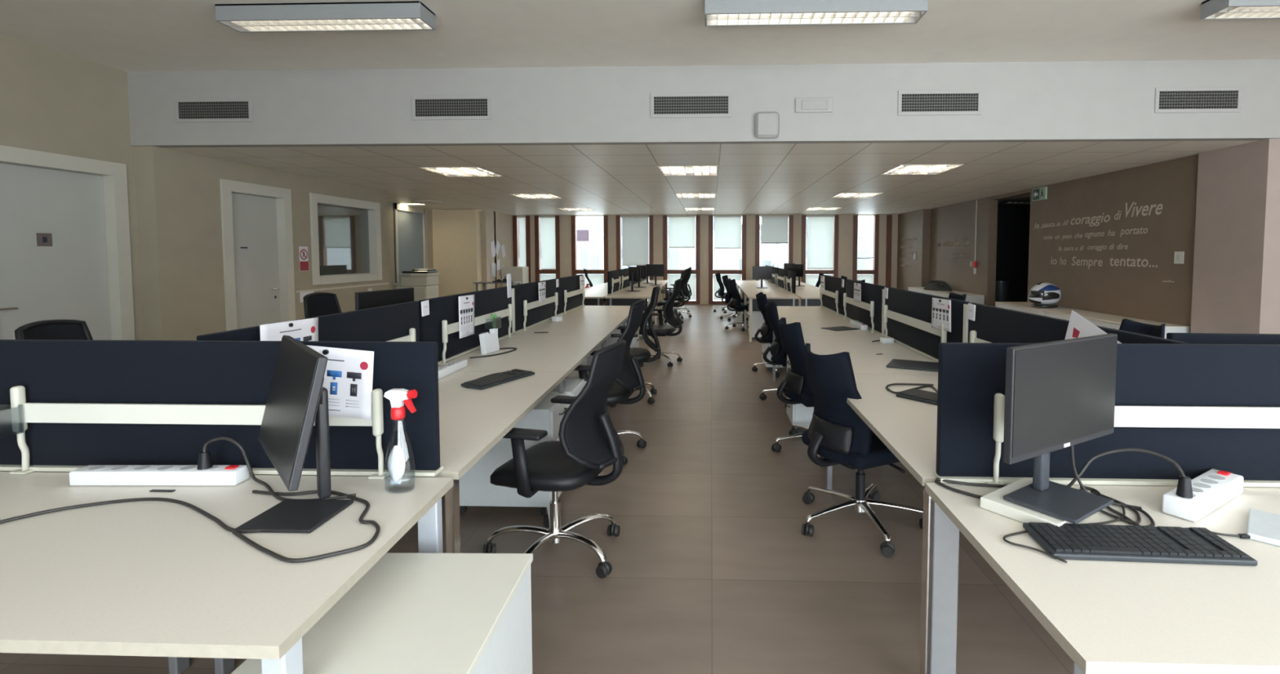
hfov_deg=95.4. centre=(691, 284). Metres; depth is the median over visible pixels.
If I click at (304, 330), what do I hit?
notice sheet
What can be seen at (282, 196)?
trim
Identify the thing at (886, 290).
name tag
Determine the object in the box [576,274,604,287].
window pane
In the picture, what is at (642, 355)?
office chair
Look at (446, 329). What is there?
rail
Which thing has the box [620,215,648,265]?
roller blind
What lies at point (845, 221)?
wall
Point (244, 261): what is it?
note
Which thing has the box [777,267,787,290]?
divider
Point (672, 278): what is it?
window pane
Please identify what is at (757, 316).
drawer pedestal
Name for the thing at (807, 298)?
desk
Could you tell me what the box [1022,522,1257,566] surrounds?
keyboard
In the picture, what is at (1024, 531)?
cable
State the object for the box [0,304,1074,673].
floor
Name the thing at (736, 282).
desk
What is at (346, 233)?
window
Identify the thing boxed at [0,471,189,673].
desk
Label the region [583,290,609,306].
desk
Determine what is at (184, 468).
socket
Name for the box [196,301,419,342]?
divider
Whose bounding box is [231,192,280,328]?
door
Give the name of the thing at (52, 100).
wall
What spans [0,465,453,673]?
desk
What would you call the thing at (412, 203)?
recessed light
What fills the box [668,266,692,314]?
office chair
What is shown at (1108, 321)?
base cabinet
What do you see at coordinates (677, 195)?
recessed light
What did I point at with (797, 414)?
drawer pedestal
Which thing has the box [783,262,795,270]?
monitor
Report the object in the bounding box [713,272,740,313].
office chair
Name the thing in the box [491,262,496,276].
paper
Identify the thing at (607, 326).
desk
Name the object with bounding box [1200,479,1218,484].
socket
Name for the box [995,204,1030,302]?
doorway
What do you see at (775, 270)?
divider
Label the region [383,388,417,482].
spray bottle
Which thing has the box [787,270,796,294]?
divider
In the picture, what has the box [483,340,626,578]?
office chair
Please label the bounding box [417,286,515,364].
divider
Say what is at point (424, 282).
printer
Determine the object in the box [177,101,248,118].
grille
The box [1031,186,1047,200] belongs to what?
exit sign
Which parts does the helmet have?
chin panel, blue panel, panel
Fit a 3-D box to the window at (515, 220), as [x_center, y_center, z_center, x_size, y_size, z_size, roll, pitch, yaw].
[-4.794,-0.701,16.501,0.480,2.480,0.160,0,3,2]
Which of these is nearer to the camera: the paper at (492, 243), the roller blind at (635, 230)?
the paper at (492, 243)
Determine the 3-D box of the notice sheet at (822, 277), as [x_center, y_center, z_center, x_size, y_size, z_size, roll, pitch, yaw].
[1.667,0.000,7.387,0.012,0.220,0.260,0,3,0]
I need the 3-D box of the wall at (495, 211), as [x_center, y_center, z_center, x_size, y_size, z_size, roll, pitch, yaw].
[-5.933,-0.627,15.101,1.700,2.520,0.100,0,3,2]
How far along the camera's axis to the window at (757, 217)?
16.15 m
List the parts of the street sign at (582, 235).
sign panel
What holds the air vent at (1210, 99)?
attached to the bulkhead
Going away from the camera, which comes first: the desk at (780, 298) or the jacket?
the desk at (780, 298)
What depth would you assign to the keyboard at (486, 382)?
3.15 m
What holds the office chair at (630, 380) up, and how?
on the floor
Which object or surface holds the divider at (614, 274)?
on the desk at (620, 298)
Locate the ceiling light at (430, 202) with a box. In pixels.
[410,200,441,204]
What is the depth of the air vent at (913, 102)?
5.55 m
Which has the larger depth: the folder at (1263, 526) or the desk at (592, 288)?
the desk at (592, 288)
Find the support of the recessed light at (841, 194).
in the ceiling at (752, 179)
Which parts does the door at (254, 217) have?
handle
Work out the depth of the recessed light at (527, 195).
10.99 m
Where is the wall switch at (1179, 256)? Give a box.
[1173,251,1184,263]
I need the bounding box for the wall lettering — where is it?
[1032,201,1162,268]
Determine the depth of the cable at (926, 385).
3.04 m
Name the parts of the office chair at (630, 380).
armrest, arm post, seat, frame, backrest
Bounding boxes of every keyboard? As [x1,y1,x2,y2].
[461,368,534,390]
[886,359,938,372]
[896,388,937,405]
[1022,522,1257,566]
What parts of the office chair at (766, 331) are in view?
backrest, seat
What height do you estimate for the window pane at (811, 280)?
0.710 m
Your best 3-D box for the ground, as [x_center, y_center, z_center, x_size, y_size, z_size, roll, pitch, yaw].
[1.320,-0.244,38.368,60.000,0.100,43.300,0,3,2]
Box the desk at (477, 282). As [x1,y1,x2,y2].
[472,281,520,291]
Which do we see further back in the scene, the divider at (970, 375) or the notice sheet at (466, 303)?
the notice sheet at (466, 303)
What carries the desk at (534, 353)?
on the floor
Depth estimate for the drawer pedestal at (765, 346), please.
7.03 m
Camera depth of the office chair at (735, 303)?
10.85 m
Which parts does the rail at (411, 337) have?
post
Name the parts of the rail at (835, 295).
post, post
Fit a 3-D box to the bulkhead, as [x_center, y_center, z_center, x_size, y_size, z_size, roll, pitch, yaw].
[0.774,-1.757,5.672,12.850,0.730,0.120,0,3,2]
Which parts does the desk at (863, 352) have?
leg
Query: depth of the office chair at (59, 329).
2.81 m
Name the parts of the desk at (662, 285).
leg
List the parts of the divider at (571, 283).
rail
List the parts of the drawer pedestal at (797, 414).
drawer, drawer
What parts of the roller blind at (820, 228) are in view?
pull cord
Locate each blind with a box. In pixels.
[517,215,526,266]
[539,215,555,269]
[540,274,555,280]
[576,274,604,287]
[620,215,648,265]
[667,215,695,248]
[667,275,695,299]
[713,215,742,248]
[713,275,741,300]
[760,215,788,243]
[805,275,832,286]
[806,215,834,269]
[857,275,873,284]
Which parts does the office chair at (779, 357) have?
backrest, seat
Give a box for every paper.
[490,240,495,257]
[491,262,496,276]
[494,240,500,256]
[496,259,500,270]
[501,244,505,257]
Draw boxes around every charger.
[549,315,562,321]
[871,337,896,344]
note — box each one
[234,244,254,276]
[299,291,314,302]
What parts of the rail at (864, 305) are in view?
post, post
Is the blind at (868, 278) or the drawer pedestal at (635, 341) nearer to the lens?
the drawer pedestal at (635, 341)
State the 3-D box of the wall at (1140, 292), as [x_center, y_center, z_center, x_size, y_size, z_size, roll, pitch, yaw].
[5.717,-0.425,11.278,0.350,2.520,9.850,0,3,2]
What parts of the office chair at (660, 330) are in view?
arm post, armrest, seat, armrest, arm post, frame, backrest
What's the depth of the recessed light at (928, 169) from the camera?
7.52 m
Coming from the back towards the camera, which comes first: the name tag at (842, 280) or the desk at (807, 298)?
the desk at (807, 298)
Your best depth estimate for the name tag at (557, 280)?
6.43 m
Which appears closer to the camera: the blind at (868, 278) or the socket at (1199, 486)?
the socket at (1199, 486)
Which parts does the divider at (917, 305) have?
divider strip, rail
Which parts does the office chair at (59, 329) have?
backrest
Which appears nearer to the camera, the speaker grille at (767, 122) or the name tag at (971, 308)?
the name tag at (971, 308)
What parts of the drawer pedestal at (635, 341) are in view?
drawer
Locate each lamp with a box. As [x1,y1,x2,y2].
[214,0,435,32]
[704,0,928,26]
[999,200,1030,204]
[1200,0,1279,19]
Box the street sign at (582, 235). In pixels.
[577,230,590,269]
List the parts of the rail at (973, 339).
post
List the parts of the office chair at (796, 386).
backrest, seat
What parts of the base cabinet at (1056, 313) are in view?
door, door, door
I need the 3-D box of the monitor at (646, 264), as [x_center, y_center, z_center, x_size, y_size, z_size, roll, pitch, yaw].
[-1.012,-0.249,13.660,0.180,0.455,0.400,-2,3,-28]
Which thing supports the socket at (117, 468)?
attached to the desk at (147, 579)
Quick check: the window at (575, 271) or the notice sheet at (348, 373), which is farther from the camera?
the window at (575, 271)
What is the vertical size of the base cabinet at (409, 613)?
0.590 m
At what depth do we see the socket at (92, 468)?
1.77 m
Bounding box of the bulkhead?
[127,58,1279,147]
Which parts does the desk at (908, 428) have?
leg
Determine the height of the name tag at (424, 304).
0.092 m
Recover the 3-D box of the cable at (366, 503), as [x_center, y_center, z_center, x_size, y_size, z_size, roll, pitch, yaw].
[-1.026,0.613,1.535,0.599,0.010,0.281,2,4,33]
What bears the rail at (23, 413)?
on the desk at (147, 579)
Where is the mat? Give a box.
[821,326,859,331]
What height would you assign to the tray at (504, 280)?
0.130 m
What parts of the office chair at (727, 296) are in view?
backrest, seat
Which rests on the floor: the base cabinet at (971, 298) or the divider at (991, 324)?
the base cabinet at (971, 298)
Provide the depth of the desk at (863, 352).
4.13 m
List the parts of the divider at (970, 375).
rail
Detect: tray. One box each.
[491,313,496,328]
[492,276,512,282]
[492,280,512,282]
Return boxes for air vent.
[174,97,253,122]
[411,94,491,119]
[650,92,732,117]
[897,89,982,115]
[1154,86,1242,112]
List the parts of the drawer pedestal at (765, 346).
drawer, drawer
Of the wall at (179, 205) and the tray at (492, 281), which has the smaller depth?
the wall at (179, 205)
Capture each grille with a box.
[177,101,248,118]
[414,98,487,116]
[653,96,728,114]
[758,113,777,134]
[902,93,978,111]
[1159,90,1238,108]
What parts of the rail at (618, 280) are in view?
post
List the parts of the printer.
control panel, paper drawer, paper drawer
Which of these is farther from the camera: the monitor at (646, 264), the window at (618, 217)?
the window at (618, 217)
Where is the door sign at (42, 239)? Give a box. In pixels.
[36,232,52,246]
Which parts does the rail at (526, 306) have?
post, post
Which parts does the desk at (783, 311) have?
leg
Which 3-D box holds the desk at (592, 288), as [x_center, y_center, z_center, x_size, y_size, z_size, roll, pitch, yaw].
[-1.745,0.448,11.707,0.788,0.730,1.496,0,3,2]
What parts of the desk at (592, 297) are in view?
modesty panel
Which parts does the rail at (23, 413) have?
post, post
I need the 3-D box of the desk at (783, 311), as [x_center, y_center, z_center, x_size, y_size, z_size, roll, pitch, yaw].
[1.318,0.692,7.100,0.828,0.730,1.346,0,3,2]
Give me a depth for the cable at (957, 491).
1.70 m
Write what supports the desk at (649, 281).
on the floor
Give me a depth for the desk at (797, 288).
11.44 m
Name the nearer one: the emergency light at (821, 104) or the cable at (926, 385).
the cable at (926, 385)
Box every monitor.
[235,335,353,533]
[355,287,413,310]
[626,266,640,291]
[633,265,646,288]
[645,263,653,284]
[646,264,664,285]
[752,266,772,288]
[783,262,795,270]
[791,264,804,286]
[1003,333,1117,524]
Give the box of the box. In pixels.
[980,477,1095,526]
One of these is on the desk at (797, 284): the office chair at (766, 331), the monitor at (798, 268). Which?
the monitor at (798, 268)
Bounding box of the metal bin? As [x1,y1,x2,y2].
[995,279,1008,303]
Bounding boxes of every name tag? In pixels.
[421,300,429,316]
[506,273,511,297]
[555,279,559,287]
[841,279,844,287]
[884,287,888,298]
[967,303,975,320]
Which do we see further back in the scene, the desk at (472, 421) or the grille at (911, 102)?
the grille at (911, 102)
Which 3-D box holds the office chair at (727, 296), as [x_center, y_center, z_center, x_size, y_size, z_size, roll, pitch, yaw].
[0.964,0.287,12.581,0.696,0.960,0.671,2,4,32]
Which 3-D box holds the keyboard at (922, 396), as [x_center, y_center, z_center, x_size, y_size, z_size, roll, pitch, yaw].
[1.193,0.544,2.713,0.145,0.025,0.440,-2,4,-38]
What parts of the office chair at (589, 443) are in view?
arm post, armrest, seat, armrest, frame, backrest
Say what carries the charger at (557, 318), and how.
on the desk at (607, 326)
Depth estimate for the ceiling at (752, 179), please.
7.89 m
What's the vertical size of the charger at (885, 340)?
0.046 m
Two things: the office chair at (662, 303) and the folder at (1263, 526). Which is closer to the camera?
the folder at (1263, 526)
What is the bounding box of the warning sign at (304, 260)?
[298,246,308,271]
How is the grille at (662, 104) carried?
attached to the air vent at (701, 104)
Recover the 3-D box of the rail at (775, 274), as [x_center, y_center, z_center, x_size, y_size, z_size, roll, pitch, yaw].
[1.832,-0.130,13.041,0.037,0.281,1.194,0,3,2]
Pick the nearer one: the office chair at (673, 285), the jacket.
the jacket
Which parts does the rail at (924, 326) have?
post, post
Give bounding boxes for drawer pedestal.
[458,392,569,515]
[550,378,586,404]
[586,319,639,365]
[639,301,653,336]
[747,299,763,339]
[761,320,782,371]
[786,355,813,433]
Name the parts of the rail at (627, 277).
post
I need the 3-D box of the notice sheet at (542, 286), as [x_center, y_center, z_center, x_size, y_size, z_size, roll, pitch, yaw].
[-1.474,0.077,5.751,0.012,0.200,0.250,0,3,0]
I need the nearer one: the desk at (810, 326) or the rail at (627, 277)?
the desk at (810, 326)
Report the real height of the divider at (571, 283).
0.417 m
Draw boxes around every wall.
[0,32,143,340]
[133,146,389,340]
[392,202,396,286]
[426,208,433,268]
[431,209,482,297]
[480,209,513,290]
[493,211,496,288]
[529,213,897,305]
[896,154,1198,333]
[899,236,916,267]
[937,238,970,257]
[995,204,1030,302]
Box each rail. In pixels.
[9,386,388,479]
[385,328,415,342]
[440,303,512,364]
[522,292,558,331]
[564,285,585,314]
[611,276,621,294]
[621,275,631,290]
[769,273,776,286]
[776,273,785,290]
[786,276,791,293]
[819,286,838,315]
[843,293,874,333]
[883,305,946,342]
[969,330,990,342]
[985,393,1279,484]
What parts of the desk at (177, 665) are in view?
leg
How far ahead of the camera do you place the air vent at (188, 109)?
5.79 m
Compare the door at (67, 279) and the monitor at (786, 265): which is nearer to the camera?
the door at (67, 279)
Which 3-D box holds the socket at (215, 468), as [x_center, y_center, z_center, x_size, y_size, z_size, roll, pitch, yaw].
[-1.468,0.562,1.773,0.038,0.003,0.038,0,3,0]
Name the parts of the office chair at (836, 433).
backrest, seat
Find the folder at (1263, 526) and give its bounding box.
[1247,508,1279,546]
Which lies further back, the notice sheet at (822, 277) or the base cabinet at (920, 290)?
the base cabinet at (920, 290)
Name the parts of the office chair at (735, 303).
backrest, seat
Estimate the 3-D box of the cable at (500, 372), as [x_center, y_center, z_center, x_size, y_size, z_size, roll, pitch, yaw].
[-1.124,0.524,3.235,0.126,0.007,0.433,1,3,23]
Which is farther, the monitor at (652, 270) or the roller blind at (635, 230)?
the roller blind at (635, 230)
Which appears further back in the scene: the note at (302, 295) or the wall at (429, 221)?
the wall at (429, 221)
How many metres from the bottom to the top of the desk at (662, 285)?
0.730 m
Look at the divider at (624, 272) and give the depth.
11.60 m
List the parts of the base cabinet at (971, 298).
door, door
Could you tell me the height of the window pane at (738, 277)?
0.710 m
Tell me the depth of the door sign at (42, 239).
5.16 m
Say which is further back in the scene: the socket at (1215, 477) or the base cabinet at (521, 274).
the base cabinet at (521, 274)
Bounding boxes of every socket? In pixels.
[88,466,106,471]
[111,465,128,471]
[133,465,151,471]
[156,465,173,471]
[179,465,195,471]
[203,465,218,471]
[1191,487,1204,493]
[1193,483,1211,488]
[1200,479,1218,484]
[1208,475,1225,480]
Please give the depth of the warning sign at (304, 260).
8.05 m
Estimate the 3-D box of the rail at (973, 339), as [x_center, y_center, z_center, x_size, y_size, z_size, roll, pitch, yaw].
[1.516,0.423,2.580,0.037,0.281,1.234,0,3,2]
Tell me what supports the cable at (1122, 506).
on the desk at (1108, 617)
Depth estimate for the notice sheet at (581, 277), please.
7.49 m
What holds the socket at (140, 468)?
attached to the desk at (147, 579)
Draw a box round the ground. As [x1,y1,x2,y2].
[647,275,759,301]
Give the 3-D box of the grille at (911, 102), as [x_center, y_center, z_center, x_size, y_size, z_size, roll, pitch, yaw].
[2.375,-1.740,5.550,0.720,0.165,0.009,0,3,2]
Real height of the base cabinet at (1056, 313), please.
0.620 m
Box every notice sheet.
[259,317,318,341]
[306,345,373,419]
[458,294,474,338]
[537,281,546,303]
[579,275,584,290]
[820,275,824,293]
[853,282,861,302]
[931,297,951,332]
[1064,310,1121,343]
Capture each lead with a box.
[1070,445,1155,527]
[1211,531,1250,538]
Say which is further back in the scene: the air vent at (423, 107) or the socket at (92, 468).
the air vent at (423, 107)
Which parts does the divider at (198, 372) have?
rail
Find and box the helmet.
[1028,282,1061,307]
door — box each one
[0,162,111,340]
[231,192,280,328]
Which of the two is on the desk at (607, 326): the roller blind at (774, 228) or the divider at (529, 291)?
the divider at (529, 291)
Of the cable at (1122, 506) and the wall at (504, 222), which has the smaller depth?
the cable at (1122, 506)
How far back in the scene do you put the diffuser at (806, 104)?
5.57 m
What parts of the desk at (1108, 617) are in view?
leg, leg, power strip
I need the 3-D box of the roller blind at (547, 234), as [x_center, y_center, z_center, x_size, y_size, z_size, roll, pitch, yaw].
[-4.065,-1.176,16.433,0.450,1.525,0.045,0,3,2]
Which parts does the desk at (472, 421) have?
leg, power strip, leg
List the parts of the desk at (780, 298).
leg, modesty panel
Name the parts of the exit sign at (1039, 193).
green panel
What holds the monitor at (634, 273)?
on the desk at (620, 298)
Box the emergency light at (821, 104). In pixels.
[795,97,832,112]
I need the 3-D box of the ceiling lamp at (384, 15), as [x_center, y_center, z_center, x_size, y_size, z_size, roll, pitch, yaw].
[-2.709,-1.991,4.324,1.520,0.120,0.235,0,3,2]
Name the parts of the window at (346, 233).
pane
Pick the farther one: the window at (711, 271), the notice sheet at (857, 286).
the window at (711, 271)
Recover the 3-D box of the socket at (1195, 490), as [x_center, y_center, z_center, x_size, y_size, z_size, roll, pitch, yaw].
[1.378,0.564,1.590,0.038,0.003,0.038,-2,4,-32]
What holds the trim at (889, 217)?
attached to the wall at (845, 221)
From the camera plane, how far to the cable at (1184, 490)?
1.63 m
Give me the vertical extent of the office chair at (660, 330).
1.109 m
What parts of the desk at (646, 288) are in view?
leg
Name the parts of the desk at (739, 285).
leg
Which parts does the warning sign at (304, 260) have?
red plate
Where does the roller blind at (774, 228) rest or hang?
attached to the window at (757, 217)
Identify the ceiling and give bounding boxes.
[0,0,1279,71]
[164,140,1258,215]
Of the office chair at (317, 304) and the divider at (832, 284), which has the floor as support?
the office chair at (317, 304)
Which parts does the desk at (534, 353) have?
leg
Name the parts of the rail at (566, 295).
post, post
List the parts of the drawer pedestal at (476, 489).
drawer, handle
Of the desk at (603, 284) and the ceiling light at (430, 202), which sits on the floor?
the desk at (603, 284)
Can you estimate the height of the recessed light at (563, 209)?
0.107 m
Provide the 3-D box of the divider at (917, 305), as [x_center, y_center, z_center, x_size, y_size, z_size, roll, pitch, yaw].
[1.623,0.268,4.152,0.060,0.417,1.582,0,3,2]
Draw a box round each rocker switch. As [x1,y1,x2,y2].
[224,465,238,469]
[1217,470,1230,475]
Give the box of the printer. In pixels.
[393,268,439,301]
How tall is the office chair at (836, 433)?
0.960 m
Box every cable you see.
[0,497,275,533]
[196,436,355,501]
[231,490,380,563]
[465,372,502,387]
[885,383,937,394]
[934,480,982,498]
[936,448,1193,498]
[1002,530,1066,563]
[1079,488,1141,524]
[1080,486,1141,526]
[1084,502,1125,524]
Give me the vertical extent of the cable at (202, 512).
0.010 m
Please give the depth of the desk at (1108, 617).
1.24 m
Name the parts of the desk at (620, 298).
modesty panel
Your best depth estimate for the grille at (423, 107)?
5.71 m
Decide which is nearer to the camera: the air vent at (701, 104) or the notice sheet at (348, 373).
the notice sheet at (348, 373)
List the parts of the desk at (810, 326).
power strip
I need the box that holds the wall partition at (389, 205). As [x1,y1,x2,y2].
[386,201,395,289]
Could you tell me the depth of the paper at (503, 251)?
15.60 m
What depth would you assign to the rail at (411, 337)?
3.23 m
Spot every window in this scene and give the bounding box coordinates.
[309,192,382,285]
[394,203,427,286]
[512,215,530,282]
[518,215,873,277]
[534,215,559,281]
[571,215,608,303]
[616,215,653,301]
[662,215,699,303]
[708,215,746,304]
[755,215,793,280]
[800,214,839,283]
[852,214,879,284]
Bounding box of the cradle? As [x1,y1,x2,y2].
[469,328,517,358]
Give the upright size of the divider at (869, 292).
0.417 m
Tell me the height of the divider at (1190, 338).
0.430 m
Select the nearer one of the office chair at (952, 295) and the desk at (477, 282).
the office chair at (952, 295)
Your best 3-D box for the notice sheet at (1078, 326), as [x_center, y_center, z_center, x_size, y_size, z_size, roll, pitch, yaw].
[1.518,0.265,2.203,0.003,0.314,0.381,0,3,1]
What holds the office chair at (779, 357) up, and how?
on the floor
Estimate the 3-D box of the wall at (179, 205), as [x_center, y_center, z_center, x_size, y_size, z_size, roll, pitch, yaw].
[-5.556,-0.255,8.059,0.360,2.520,4.230,0,3,2]
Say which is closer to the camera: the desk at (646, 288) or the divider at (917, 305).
the divider at (917, 305)
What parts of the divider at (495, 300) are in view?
rail, divider strip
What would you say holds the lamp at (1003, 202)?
attached to the ceiling at (752, 179)
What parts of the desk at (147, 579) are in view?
power strip, cable slot, leg, leg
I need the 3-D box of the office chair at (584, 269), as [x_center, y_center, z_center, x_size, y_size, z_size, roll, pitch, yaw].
[-2.013,0.206,12.696,0.676,1.109,0.662,-1,3,-13]
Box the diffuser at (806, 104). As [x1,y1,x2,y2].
[801,99,827,109]
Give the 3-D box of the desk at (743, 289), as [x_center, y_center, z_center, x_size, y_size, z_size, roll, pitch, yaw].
[1.408,0.454,11.598,0.818,0.730,1.496,0,3,2]
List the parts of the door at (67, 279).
handle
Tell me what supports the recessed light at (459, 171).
in the ceiling at (752, 179)
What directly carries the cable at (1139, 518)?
on the desk at (1108, 617)
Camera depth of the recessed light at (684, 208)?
14.17 m
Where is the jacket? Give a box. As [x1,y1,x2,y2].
[923,280,952,291]
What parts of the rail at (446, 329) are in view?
post, post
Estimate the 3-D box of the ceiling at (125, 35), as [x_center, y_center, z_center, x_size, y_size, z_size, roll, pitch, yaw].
[0.512,-1.972,1.692,13.100,0.120,8.420,0,3,2]
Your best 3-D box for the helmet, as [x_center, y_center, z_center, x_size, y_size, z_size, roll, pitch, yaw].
[5.318,0.155,8.744,0.448,0.376,0.328,1,3,9]
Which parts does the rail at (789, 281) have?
post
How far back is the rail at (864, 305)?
5.45 m
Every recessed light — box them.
[404,203,424,204]
[418,166,502,176]
[510,193,562,198]
[557,208,595,210]
[657,165,719,175]
[674,193,716,198]
[683,207,715,210]
[804,207,842,210]
[831,192,884,197]
[880,164,963,174]
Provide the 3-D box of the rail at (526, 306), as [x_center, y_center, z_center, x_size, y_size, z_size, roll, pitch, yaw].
[-1.485,0.254,5.776,0.037,0.281,1.104,0,3,2]
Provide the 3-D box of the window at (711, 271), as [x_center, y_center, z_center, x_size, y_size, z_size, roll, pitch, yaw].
[1.012,-0.691,16.301,1.040,2.480,0.160,0,3,2]
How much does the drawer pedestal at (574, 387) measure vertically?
0.600 m
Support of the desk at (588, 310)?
on the floor
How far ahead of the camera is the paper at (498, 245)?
15.20 m
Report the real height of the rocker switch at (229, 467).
0.007 m
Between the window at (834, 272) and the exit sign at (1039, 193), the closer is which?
the exit sign at (1039, 193)
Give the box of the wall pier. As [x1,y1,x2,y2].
[1190,138,1279,333]
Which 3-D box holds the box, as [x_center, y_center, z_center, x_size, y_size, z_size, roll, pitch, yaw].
[0.954,0.601,1.589,0.250,0.030,0.200,-2,4,-35]
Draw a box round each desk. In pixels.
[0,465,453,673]
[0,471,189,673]
[214,360,567,673]
[438,334,607,393]
[472,281,520,291]
[514,316,627,348]
[560,305,630,378]
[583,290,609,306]
[585,286,607,291]
[594,283,607,286]
[604,291,652,339]
[620,286,662,324]
[633,283,666,308]
[640,280,668,298]
[735,280,768,313]
[736,283,774,320]
[739,286,786,329]
[743,291,799,342]
[763,306,843,382]
[778,317,882,336]
[795,283,817,287]
[795,286,819,291]
[795,291,821,306]
[803,335,937,494]
[846,373,1177,673]
[924,469,1279,673]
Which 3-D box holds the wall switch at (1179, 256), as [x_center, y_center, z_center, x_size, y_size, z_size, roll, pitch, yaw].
[5.564,-0.305,6.626,0.016,0.140,0.130,0,3,2]
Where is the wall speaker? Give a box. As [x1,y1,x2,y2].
[755,111,779,138]
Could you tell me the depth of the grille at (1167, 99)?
5.47 m
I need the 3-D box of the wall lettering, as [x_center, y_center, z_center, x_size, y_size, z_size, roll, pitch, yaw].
[5.627,-0.659,8.278,0.008,0.872,2.780,0,3,2]
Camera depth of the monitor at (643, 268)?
11.97 m
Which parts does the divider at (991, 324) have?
divider strip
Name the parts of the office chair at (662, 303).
seat, frame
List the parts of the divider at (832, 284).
rail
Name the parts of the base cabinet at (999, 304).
door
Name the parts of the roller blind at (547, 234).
pull cord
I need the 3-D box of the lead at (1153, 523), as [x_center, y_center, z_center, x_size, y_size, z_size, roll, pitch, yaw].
[1.153,0.516,1.570,0.127,0.199,0.211,-1,3,-11]
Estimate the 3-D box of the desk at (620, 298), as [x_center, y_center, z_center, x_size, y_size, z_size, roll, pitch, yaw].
[-1.000,0.528,10.188,0.758,0.730,1.486,0,3,2]
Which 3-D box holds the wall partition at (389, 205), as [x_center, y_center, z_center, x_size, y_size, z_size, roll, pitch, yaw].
[-6.443,-0.428,11.337,0.060,2.520,2.270,0,3,2]
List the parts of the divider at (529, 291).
rail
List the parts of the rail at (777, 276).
post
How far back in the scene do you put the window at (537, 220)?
16.39 m
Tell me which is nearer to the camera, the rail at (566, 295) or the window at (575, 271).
the rail at (566, 295)
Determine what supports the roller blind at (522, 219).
attached to the window at (515, 220)
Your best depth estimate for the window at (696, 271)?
16.27 m
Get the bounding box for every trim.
[0,145,135,340]
[219,178,295,331]
[294,282,389,293]
[885,214,892,287]
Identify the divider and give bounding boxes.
[0,339,443,476]
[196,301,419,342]
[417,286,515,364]
[511,279,558,333]
[555,274,584,315]
[606,270,619,294]
[617,267,630,290]
[770,266,778,286]
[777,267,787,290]
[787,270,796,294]
[822,275,845,316]
[843,279,885,335]
[881,286,969,362]
[933,342,1279,487]
[962,302,1188,343]
[1166,333,1279,344]
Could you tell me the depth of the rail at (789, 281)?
10.32 m
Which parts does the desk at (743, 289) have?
leg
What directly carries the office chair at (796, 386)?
on the floor
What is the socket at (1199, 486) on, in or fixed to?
attached to the desk at (1108, 617)
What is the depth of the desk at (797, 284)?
12.92 m
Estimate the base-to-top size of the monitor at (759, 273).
0.445 m
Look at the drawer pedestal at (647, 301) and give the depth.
9.71 m
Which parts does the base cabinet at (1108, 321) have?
door, door, door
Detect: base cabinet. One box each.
[231,553,533,673]
[502,266,528,287]
[907,287,930,294]
[929,290,984,304]
[995,302,1034,309]
[1008,304,1101,319]
[1062,313,1190,338]
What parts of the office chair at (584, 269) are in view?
backrest, frame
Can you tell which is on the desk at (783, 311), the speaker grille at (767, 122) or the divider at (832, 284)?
the divider at (832, 284)
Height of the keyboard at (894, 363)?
0.012 m
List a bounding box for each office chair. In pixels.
[14,319,93,340]
[302,292,342,318]
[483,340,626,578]
[573,298,646,465]
[583,268,605,306]
[609,285,661,407]
[638,278,682,367]
[652,269,684,324]
[662,268,691,319]
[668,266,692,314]
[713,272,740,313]
[720,275,748,320]
[724,278,748,331]
[751,292,782,377]
[759,301,786,408]
[771,317,825,466]
[801,342,923,557]
[815,272,823,287]
[948,292,966,301]
[1119,319,1164,338]
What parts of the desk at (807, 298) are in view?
modesty panel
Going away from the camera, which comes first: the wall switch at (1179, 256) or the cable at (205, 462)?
the cable at (205, 462)
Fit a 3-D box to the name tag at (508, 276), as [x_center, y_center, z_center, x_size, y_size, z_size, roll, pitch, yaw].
[-1.542,0.011,4.918,0.010,0.204,0.090,0,3,2]
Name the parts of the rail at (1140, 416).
post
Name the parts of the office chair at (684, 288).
seat, frame, backrest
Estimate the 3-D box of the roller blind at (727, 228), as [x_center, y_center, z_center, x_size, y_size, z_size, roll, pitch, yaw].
[1.012,-1.329,16.250,0.790,1.200,0.045,0,3,2]
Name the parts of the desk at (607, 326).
leg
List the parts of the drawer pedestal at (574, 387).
drawer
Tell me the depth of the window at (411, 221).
13.16 m
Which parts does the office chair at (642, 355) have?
armrest, armrest, seat, backrest, frame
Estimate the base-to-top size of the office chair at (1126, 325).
0.960 m
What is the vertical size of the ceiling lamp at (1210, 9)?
0.120 m
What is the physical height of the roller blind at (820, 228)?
1.495 m
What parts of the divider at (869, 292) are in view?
rail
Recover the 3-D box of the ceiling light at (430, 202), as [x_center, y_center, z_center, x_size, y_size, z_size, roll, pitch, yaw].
[-5.487,-1.711,12.023,0.596,0.029,0.596,0,3,2]
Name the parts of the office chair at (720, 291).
backrest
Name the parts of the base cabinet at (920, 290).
door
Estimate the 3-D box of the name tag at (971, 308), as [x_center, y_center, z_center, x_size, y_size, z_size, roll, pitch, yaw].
[1.566,0.155,3.248,0.010,0.092,0.084,0,3,2]
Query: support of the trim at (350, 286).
attached to the wall at (179, 205)
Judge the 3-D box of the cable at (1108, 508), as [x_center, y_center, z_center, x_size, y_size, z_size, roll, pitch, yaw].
[1.156,0.610,1.594,0.040,0.009,0.279,0,3,6]
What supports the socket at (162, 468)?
attached to the desk at (147, 579)

